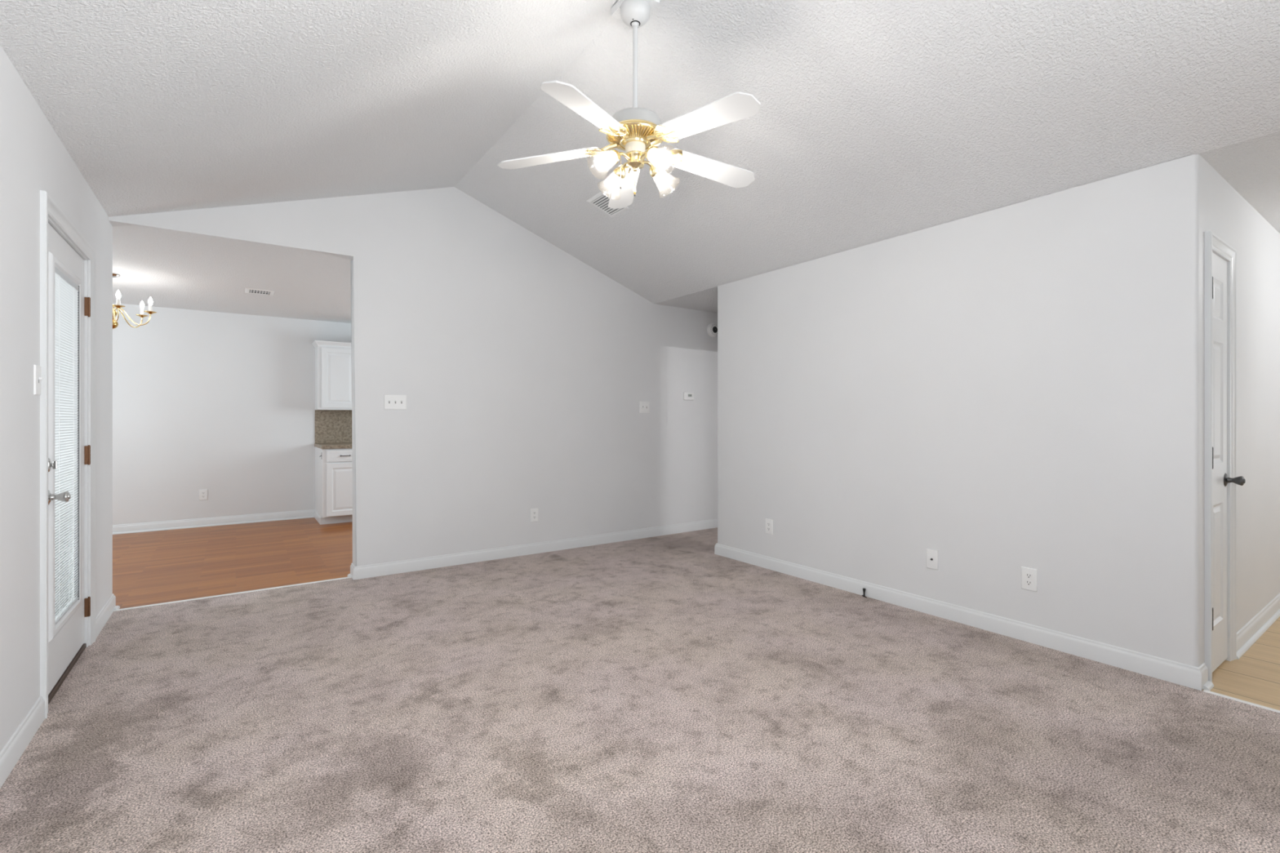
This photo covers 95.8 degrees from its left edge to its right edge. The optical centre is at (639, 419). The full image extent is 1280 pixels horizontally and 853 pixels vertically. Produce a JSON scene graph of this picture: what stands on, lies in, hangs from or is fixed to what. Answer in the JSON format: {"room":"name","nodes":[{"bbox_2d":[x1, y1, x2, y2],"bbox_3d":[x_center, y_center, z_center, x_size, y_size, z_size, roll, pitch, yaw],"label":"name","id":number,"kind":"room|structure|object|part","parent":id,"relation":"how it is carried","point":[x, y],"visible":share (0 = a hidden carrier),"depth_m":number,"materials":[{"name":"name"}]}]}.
{"room":"empty living room","nodes":[
{"label":"empty living room","id":0,"kind":"room"},
{"bbox_2d":[0,44,112,751],"bbox_3d":[-1.569,-0.022,0.996,0.120,2.500,6.630,0,0,-35],"label":"wall","id":1,"kind":"structure","parent":0,"point":[33,158],"depth_m":2.21,"materials":[{"name":"paint"}]},
{"bbox_2d":[0,696,44,788],"bbox_3d":[-1.030,1.179,0.341,0.014,0.098,4.939,0,0,-35],"label":"baseboard","id":2,"kind":"structure","parent":1,"relation":"attached to","point":[11,753],"depth_m":2.11,"materials":[{"name":"white paint"}]},
{"bbox_2d":[33,364,42,395],"bbox_3d":[-2.413,-0.157,2.324,0.018,0.118,0.074,0,0,-35],"label":"light switch","id":3,"kind":"object","parent":1,"relation":"attached to","point":[37,369],"visible":1,"depth_m":2.31,"materials":[{"name":"white plastic"}]},
{"bbox_2d":[48,643,86,704],"bbox_3d":[-2.784,1.216,2.731,0.116,0.024,0.854,0,0,-35],"label":"door sill","id":4,"kind":"structure","parent":1,"relation":"attached to","point":[59,683],"depth_m":2.75,"materials":[{"name":"brown"}]},
{"bbox_2d":[40,190,95,719],"bbox_3d":[-2.782,0.146,2.749,0.139,2.164,1.014,0,0,-35],"label":"door frame","id":5,"kind":"structure","parent":1,"relation":"attached to","point":[51,213],"depth_m":2.68,"materials":[{"name":"white paint"}]},
{"bbox_2d":[48,222,90,694],"bbox_3d":[-2.742,0.172,2.784,0.117,2.051,0.884,0,0,-35],"label":"door","id":6,"kind":"structure","parent":1,"relation":"in","point":[68,306],"depth_m":2.75,"materials":[{"name":"white paint"}]},
{"bbox_3d":[-2.522,0.338,2.517,0.063,0.048,0.048,0,0,-35],"label":"knob","id":7,"kind":"part","parent":6,"relation":"part of","materials":[{"name":"silver metal"}]},
{"bbox_3d":[-2.749,0.119,2.748,0.004,1.627,0.510,0,0,-35],"label":"glass pane","id":8,"kind":"part","parent":6,"relation":"part of","materials":[{"name":"white glass"}]},
{"bbox_3d":[-2.746,0.119,2.750,0.043,1.703,0.586,0,0,-35],"label":"lite frame","id":9,"kind":"part","parent":6,"relation":"part of","materials":[{"name":"white paint"}]},
{"bbox_2d":[54,272,78,621],"bbox_3d":[-2.737,0.126,2.758,0.007,1.564,0.481,0,0,-35],"label":"mini blind","id":10,"kind":"object","parent":6,"relation":"attached to","point":[66,292],"depth_m":2.77,"materials":[{"name":"white plastic"}]},
{"bbox_3d":[-2.739,0.913,2.757,0.016,0.012,0.481,0,0,-35],"label":"rail","id":11,"kind":"part","parent":6,"relation":"part of","materials":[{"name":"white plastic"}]},
{"bbox_3d":[-2.810,0.129,2.872,0.001,1.567,0.002,0,0,-35],"label":"ladder cord","id":12,"kind":"part","parent":6,"relation":"part of","materials":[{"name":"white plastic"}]},
{"bbox_2d":[95,593,115,639],"bbox_3d":[-3.273,1.179,3.447,0.134,0.098,0.688,0,0,-35],"label":"baseboard","id":13,"kind":"structure","parent":1,"relation":"attached to","point":[106,611],"depth_m":3.47,"materials":[{"name":"white paint"}]},
{"bbox_2d":[112,302,351,524],"bbox_3d":[-4.473,-0.008,7.102,6.400,2.484,0.100,0,0,-35],"label":"wall","id":14,"kind":"structure","parent":0,"point":[223,404],"depth_m":6.70,"materials":[{"name":"paint"}]},
{"bbox_2d":[199,488,207,500],"bbox_3d":[-5.022,0.867,6.652,0.078,0.122,0.009,0,0,-35],"label":"wall outlet","id":15,"kind":"object","parent":14,"relation":"attached to","point":[202,493],"visible":1,"depth_m":6.65,"materials":[{"name":"white plastic"}]},
{"bbox_2d":[112,509,315,534],"bbox_3d":[-5.576,1.185,6.253,3.618,0.098,0.030,0,0,-35],"label":"baseboard","id":16,"kind":"structure","parent":14,"relation":"attached to","point":[259,517],"depth_m":6.68,"materials":[{"name":"white paint"}]},
{"bbox_2d":[311,340,351,410],"bbox_3d":[-3.642,-0.538,7.416,0.954,0.840,0.338,0,0,-35],"label":"upper cabinet","id":17,"kind":"object","parent":14,"relation":"attached to","point":[333,360],"visible":0.38,"depth_m":7.14,"materials":[{"name":"white paint"}]},
{"bbox_3d":[-3.642,-0.929,7.416,0.954,0.058,0.338,0,0,-35],"label":"crown moulding","id":18,"kind":"part","parent":17,"relation":"part of","materials":[{"name":"white paint"}]},
{"bbox_3d":[-3.725,-0.512,7.181,0.400,0.736,0.019,0,0,-35],"label":"cabinet door","id":19,"kind":"part","parent":17,"relation":"part of","materials":[{"name":"white paint"}]},
{"bbox_2d":[315,409,351,443],"bbox_3d":[-3.718,0.092,7.561,0.932,0.420,0.012,0,0,-35],"label":"backsplash","id":20,"kind":"structure","parent":14,"relation":"attached to","point":[331,426],"depth_m":7.41,"materials":[{"name":"brown stone"}]},
{"bbox_2d":[112,226,351,323],"bbox_3d":[-3.527,-1.300,5.748,6.600,0.100,3.404,0,0,-35],"label":"ceiling","id":21,"kind":"structure","parent":0,"point":[175,272],"depth_m":5.11,"materials":[{"name":"white paint"}]},
{"bbox_2d":[112,272,156,328],"bbox_3d":[-4.549,-1.008,4.970,0.624,0.484,0.612,0,0,-35],"label":"chandelier","id":22,"kind":"object","parent":21,"relation":"hanging from","point":[115,323],"visible":0.39,"depth_m":5.01,"materials":[{"name":"gold metal"}]},
{"bbox_3d":[-4.427,-0.893,4.876,0.253,0.149,0.011,0,0,38],"label":"arm","id":23,"kind":"part","parent":22,"relation":"part of","materials":[{"name":"gold metal"}]},
{"bbox_3d":[-4.331,-1.038,4.802,0.033,0.076,0.033,0,0,38],"label":"candle bulb","id":24,"kind":"part","parent":22,"relation":"part of","materials":[{"name":"white glass"}]},
{"bbox_3d":[-4.528,-0.893,5.122,0.011,0.149,0.253,0,0,8],"label":"arm","id":25,"kind":"part","parent":22,"relation":"part of","materials":[{"name":"gold metal"}]},
{"bbox_3d":[-4.407,-0.893,5.028,0.253,0.149,0.011,0,0,-22],"label":"arm","id":26,"kind":"part","parent":22,"relation":"part of","materials":[{"name":"gold metal"}]},
{"bbox_3d":[-4.512,-1.038,5.242,0.033,0.076,0.033,0,0,8],"label":"candle bulb","id":27,"kind":"part","parent":22,"relation":"part of","materials":[{"name":"white glass"}]},
{"bbox_3d":[-4.295,-1.038,5.074,0.033,0.076,0.033,0,0,-22],"label":"candle bulb","id":28,"kind":"part","parent":22,"relation":"part of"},
{"bbox_2d":[244,288,275,295],"bbox_3d":[-3.722,-1.246,5.664,0.235,0.009,0.240,0,0,-35],"label":"ceiling vent","id":29,"kind":"object","parent":21,"relation":"in","point":[251,291],"visible":1,"depth_m":5.65,"materials":[{"name":"white plastic"}]},
{"bbox_2d":[108,186,717,566],"bbox_3d":[0.087,-0.366,6.112,8.456,3.188,0.138,0,0,-35],"label":"wall","id":30,"kind":"structure","parent":0,"point":[524,370],"depth_m":5.06,"materials":[{"name":"paint"}]},
{"bbox_2d":[384,394,406,409],"bbox_3d":[-1.944,-0.137,4.599,0.166,0.118,0.018,0,0,-35],"label":"light switch","id":31,"kind":"object","parent":30,"relation":"attached to","point":[392,402],"visible":1,"depth_m":4.60,"materials":[{"name":"white plastic"}]},
{"bbox_2d":[350,518,717,579],"bbox_3d":[0.662,1.179,6.505,7.064,0.098,0.152,0,0,-35],"label":"baseboard","id":32,"kind":"structure","parent":30,"relation":"attached to","point":[358,572],"depth_m":5.17,"materials":[{"name":"white paint"}]},
{"bbox_2d":[529,507,537,522],"bbox_3d":[-0.966,0.875,5.287,0.078,0.122,0.009,0,0,-35],"label":"wall outlet","id":33,"kind":"object","parent":30,"relation":"attached to","point":[533,512],"visible":1,"depth_m":5.28,"materials":[{"name":"white plastic"}]},
{"bbox_2d":[640,401,648,413],"bbox_3d":[0.051,-0.126,5.992,0.120,0.118,0.018,0,0,-35],"label":"light switch","id":34,"kind":"object","parent":30,"relation":"attached to","point":[644,406],"visible":1,"depth_m":5.99,"materials":[{"name":"white plastic"}]},
{"bbox_2d":[683,391,693,399],"bbox_3d":[0.534,-0.253,6.323,0.140,0.086,0.028,0,0,-35],"label":"thermostat","id":35,"kind":"object","parent":30,"relation":"attached to","point":[686,396],"visible":1,"depth_m":6.30,"materials":[{"name":"white plastic"}]},
{"bbox_2d":[706,323,717,337],"bbox_3d":[0.833,-1.008,6.515,0.156,0.156,0.056,0,0,-35],"label":"smoke detector","id":36,"kind":"object","parent":30,"relation":"attached to","point":[712,329],"visible":0.94,"depth_m":6.49,"materials":[{"name":"white plastic"}]},
{"bbox_2d":[0,517,1279,852],"bbox_3d":[0.121,1.278,4.192,10.600,0.100,9.934,0,0,-35],"label":"floor","id":37,"kind":"structure","parent":0,"point":[667,693],"depth_m":2.35,"materials":[{"name":"carpet"}]},
{"bbox_2d":[113,576,351,611],"bbox_3d":[-2.808,1.227,4.101,1.406,0.014,0.030,0,0,-35],"label":"trim","id":38,"kind":"structure","parent":37,"relation":"on","point":[145,606],"depth_m":4.04,"materials":[{"name":"white"}]},
{"bbox_2d":[314,446,352,524],"bbox_3d":[-3.506,0.789,7.231,0.942,0.890,0.796,0,0,-35],"label":"base cabinet","id":39,"kind":"object","parent":37,"relation":"on","point":[333,467],"visible":0.52,"depth_m":6.79,"materials":[{"name":"white paint"}]},
{"bbox_2d":[314,442,351,448],"bbox_3d":[-3.503,0.323,7.248,0.938,0.042,0.772,0,0,-35],"label":"countertop","id":40,"kind":"structure","parent":39,"relation":"on","point":[340,445],"depth_m":6.81,"materials":[{"name":"brown stone"}]},
{"bbox_3d":[-3.474,0.427,6.819,0.386,0.133,0.020,0,0,-35],"label":"drawer","id":41,"kind":"part","parent":39,"relation":"part of","materials":[{"name":"white paint"}]},
{"bbox_3d":[-3.474,0.822,6.820,0.386,0.612,0.019,0,0,-35],"label":"cabinet door","id":42,"kind":"part","parent":39,"relation":"part of","materials":[{"name":"white paint"}]},
{"bbox_2d":[862,588,866,598],"bbox_3d":[1.550,1.199,4.000,0.021,0.058,0.050,0,0,4],"label":"stub","id":43,"kind":"object","parent":37,"relation":"on","point":[864,589],"visible":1,"depth_m":4.00,"materials":[{"name":"black metal"}]},
{"bbox_2d":[1203,689,1279,713],"bbox_3d":[3.202,1.226,1.678,0.024,0.012,2.284,0,0,-35],"label":"trim","id":44,"kind":"structure","parent":37,"relation":"on","point":[1204,691],"depth_m":2.51,"materials":[{"name":"white wood"}]},
{"bbox_2d":[0,0,1279,312],"bbox_3d":[2.006,-1.646,3.348,8.676,0.868,6.592,0,0,-35],"label":"ceiling","id":45,"kind":"structure","parent":0,"point":[875,121],"depth_m":2.83,"materials":[{"name":"white paint"}]},
{"bbox_2d":[586,190,628,217],"bbox_3d":[-0.249,-1.657,4.464,0.235,0.087,0.250,0,0,-35],"label":"ceiling vent","id":46,"kind":"object","parent":45,"relation":"in","point":[600,201],"visible":0.71,"depth_m":4.47,"materials":[{"name":"white plastic"}]},
{"bbox_2d":[497,0,760,208],"bbox_3d":[0.017,-1.482,2.661,1.256,0.906,1.260,0,0,-35],"label":"ceiling fan","id":47,"kind":"object","parent":45,"relation":"hanging from","point":[637,131],"visible":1,"depth_m":2.62,"materials":[{"name":"white wood"}]},
{"bbox_3d":[-0.428,-1.233,2.734,0.497,0.033,0.140,-5,-1,9],"label":"blade","id":48,"kind":"part","parent":47,"relation":"part of","materials":[{"name":"white wood"}]},
{"bbox_3d":[-0.212,-1.233,2.300,0.140,0.033,0.497,0,5,27],"label":"blade","id":49,"kind":"part","parent":47,"relation":"part of","materials":[{"name":"white wood"}]},
{"bbox_3d":[-0.146,-1.151,2.568,0.079,0.064,0.043,0,0,-38],"label":"light bulb","id":50,"kind":"part","parent":47,"relation":"part of","materials":[{"name":"white glass"}]},
{"bbox_3d":[-0.120,-1.151,2.791,0.043,0.064,0.079,0,0,-38],"label":"light bulb","id":51,"kind":"part","parent":47,"relation":"part of","materials":[{"name":"white glass"}]},
{"bbox_2d":[608,149,620,164],"bbox_3d":[-0.114,-1.176,2.593,0.053,0.058,0.063,0,0,-38],"label":"socket","id":52,"kind":"object","parent":47,"relation":"attached to","point":[614,156],"depth_m":2.58,"materials":[{"name":"white glass"}]},
{"bbox_2d":[613,166,625,178],"bbox_3d":[-0.094,-1.176,2.758,0.063,0.058,0.053,0,0,-38],"label":"socket","id":53,"kind":"object","parent":47,"relation":"attached to","point":[616,171],"depth_m":2.74,"materials":[{"name":"gold metal"}]},
{"bbox_3d":[-0.083,-1.233,3.074,0.140,0.033,0.497,0,-5,-9],"label":"blade","id":54,"kind":"part","parent":47,"relation":"part of","materials":[{"name":"white"}]},
{"bbox_3d":[-0.067,-1.195,2.723,0.013,0.030,0.079,0,0,-38],"label":"lamp arm","id":55,"kind":"part","parent":47,"relation":"part of","materials":[{"name":"gold metal"}]},
{"bbox_3d":[-0.079,-1.195,2.621,0.079,0.030,0.013,0,0,-38],"label":"lamp arm","id":56,"kind":"part","parent":47,"relation":"part of","materials":[{"name":"gold metal"}]},
{"bbox_3d":[-0.022,-1.279,2.666,0.256,0.037,0.256,0,0,-35],"label":"lamp shade","id":57,"kind":"part","parent":47,"relation":"part of","materials":[{"name":"gold metal"}]},
{"bbox_3d":[0.023,-1.195,2.609,0.013,0.030,0.079,0,0,-38],"label":"lamp arm","id":58,"kind":"part","parent":47,"relation":"part of","materials":[{"name":"gold metal"}]},
{"bbox_3d":[0.035,-1.195,2.711,0.079,0.030,0.013,0,0,-38],"label":"lamp arm","id":59,"kind":"part","parent":47,"relation":"part of","materials":[{"name":"gold metal"}]},
{"bbox_2d":[645,146,658,162],"bbox_3d":[0.051,-1.176,2.574,0.063,0.058,0.053,0,0,-38],"label":"socket","id":60,"kind":"object","parent":47,"relation":"attached to","point":[651,153],"depth_m":2.56,"materials":[{"name":"white glass"}]},
{"bbox_2d":[649,164,661,177],"bbox_3d":[0.070,-1.176,2.739,0.053,0.058,0.063,0,0,-38],"label":"socket","id":61,"kind":"object","parent":47,"relation":"attached to","point":[655,170],"depth_m":2.72,"materials":[{"name":"gold metal"}]},
{"bbox_3d":[0.077,-1.151,2.541,0.043,0.064,0.079,0,0,-38],"label":"light bulb","id":62,"kind":"part","parent":47,"relation":"part of","materials":[{"name":"white glass"}]},
{"bbox_3d":[0.103,-1.151,2.764,0.079,0.064,0.043,0,0,-38],"label":"light bulb","id":63,"kind":"part","parent":47,"relation":"part of","materials":[{"name":"white glass"}]},
{"bbox_3d":[0.268,-1.233,2.372,0.140,0.033,0.497,0,5,-45],"label":"blade","id":64,"kind":"part","parent":47,"relation":"part of","materials":[{"name":"white wood"}]},
{"bbox_3d":[0.347,-1.233,2.850,0.497,0.033,0.140,5,-2,-26],"label":"blade","id":65,"kind":"part","parent":47,"relation":"part of","materials":[{"name":"white wood"}]},
{"bbox_2d":[717,154,1204,667],"bbox_3d":[1.669,0.008,3.986,0.118,2.440,3.217,0,0,-35],"label":"wall","id":66,"kind":"structure","parent":0,"point":[998,392],"depth_m":3.30,"materials":[{"name":"paint"}]},
{"bbox_2d":[765,518,773,534],"bbox_3d":[1.059,0.880,4.748,0.009,0.122,0.078,0,0,-35],"label":"wall outlet","id":67,"kind":"object","parent":66,"relation":"attached to","point":[769,522],"visible":1,"depth_m":4.74,"materials":[{"name":"white plastic"}]},
{"bbox_2d":[926,548,937,569],"bbox_3d":[1.833,0.880,3.634,0.017,0.120,0.074,0,0,-35],"label":"cable wall plate","id":68,"kind":"object","parent":66,"relation":"attached to","point":[931,555],"visible":1,"depth_m":3.63,"materials":[{"name":"white plastic"}]},
{"bbox_2d":[714,542,1208,690],"bbox_3d":[1.663,1.179,3.982,0.132,0.098,3.245,0,0,-35],"label":"baseboard","id":69,"kind":"structure","parent":66,"relation":"attached to","point":[1183,674],"depth_m":3.30,"materials":[{"name":"white paint"}]},
{"bbox_2d":[1021,566,1037,591],"bbox_3d":[2.147,0.882,3.191,0.009,0.122,0.078,0,0,-35],"label":"wall outlet","id":70,"kind":"object","parent":66,"relation":"attached to","point":[1028,575],"visible":1,"depth_m":3.19,"materials":[{"name":"white plastic"}]},
{"bbox_2d":[1025,579,1032,585],"bbox_3d":[2.145,0.901,3.190,0.004,0.028,0.034,0,0,-35],"label":"receptacle","id":71,"kind":"object","parent":70,"relation":"attached to","point":[1028,582],"depth_m":3.19,"materials":[{"name":"grey plastic"}]},
{"bbox_2d":[1025,573,1032,578],"bbox_3d":[2.145,0.862,3.190,0.004,0.028,0.034,0,0,-35],"label":"receptacle","id":72,"kind":"object","parent":70,"relation":"attached to","point":[1028,575],"depth_m":3.19,"materials":[{"name":"grey plastic"}]},
{"bbox_2d":[1204,160,1279,632],"bbox_3d":[4.280,0.008,3.922,4.090,2.440,0.120,0,0,-35],"label":"wall","id":73,"kind":"structure","parent":0,"point":[1228,215],"depth_m":3.33,"materials":[{"name":"paint"}]},
{"bbox_2d":[1203,680,1213,690],"bbox_3d":[2.607,1.222,2.651,0.088,0.019,0.019,0,0,-35],"label":"trim","id":74,"kind":"structure","parent":73,"relation":"attached to","point":[1209,685],"depth_m":2.64,"materials":[{"name":"white paint"}]},
{"bbox_2d":[1204,231,1236,682],"bbox_3d":[2.817,0.179,2.886,0.512,2.106,0.143,0,0,-35],"label":"door frame","id":75,"kind":"structure","parent":73,"relation":"attached to","point":[1213,243],"depth_m":2.93,"materials":[{"name":"white paint"}]},
{"bbox_2d":[1212,252,1245,672],"bbox_3d":[2.856,0.206,2.830,0.372,2.020,0.106,0,0,-35],"label":"door","id":76,"kind":"structure","parent":73,"relation":"in","point":[1220,479],"depth_m":2.87,"materials":[{"name":"white paint"}]},
{"bbox_3d":[2.980,0.306,2.891,0.048,0.048,0.063,0,0,-35],"label":"knob","id":77,"kind":"part","parent":76,"relation":"part of","materials":[{"name":"black metal"}]},
{"bbox_2d":[1236,593,1279,659],"bbox_3d":[4.531,1.183,4.005,3.584,0.098,0.030,0,0,-35],"label":"baseboard","id":78,"kind":"structure","parent":73,"relation":"attached to","point":[1252,631],"depth_m":3.30,"materials":[{"name":"white paint"}]}
]}

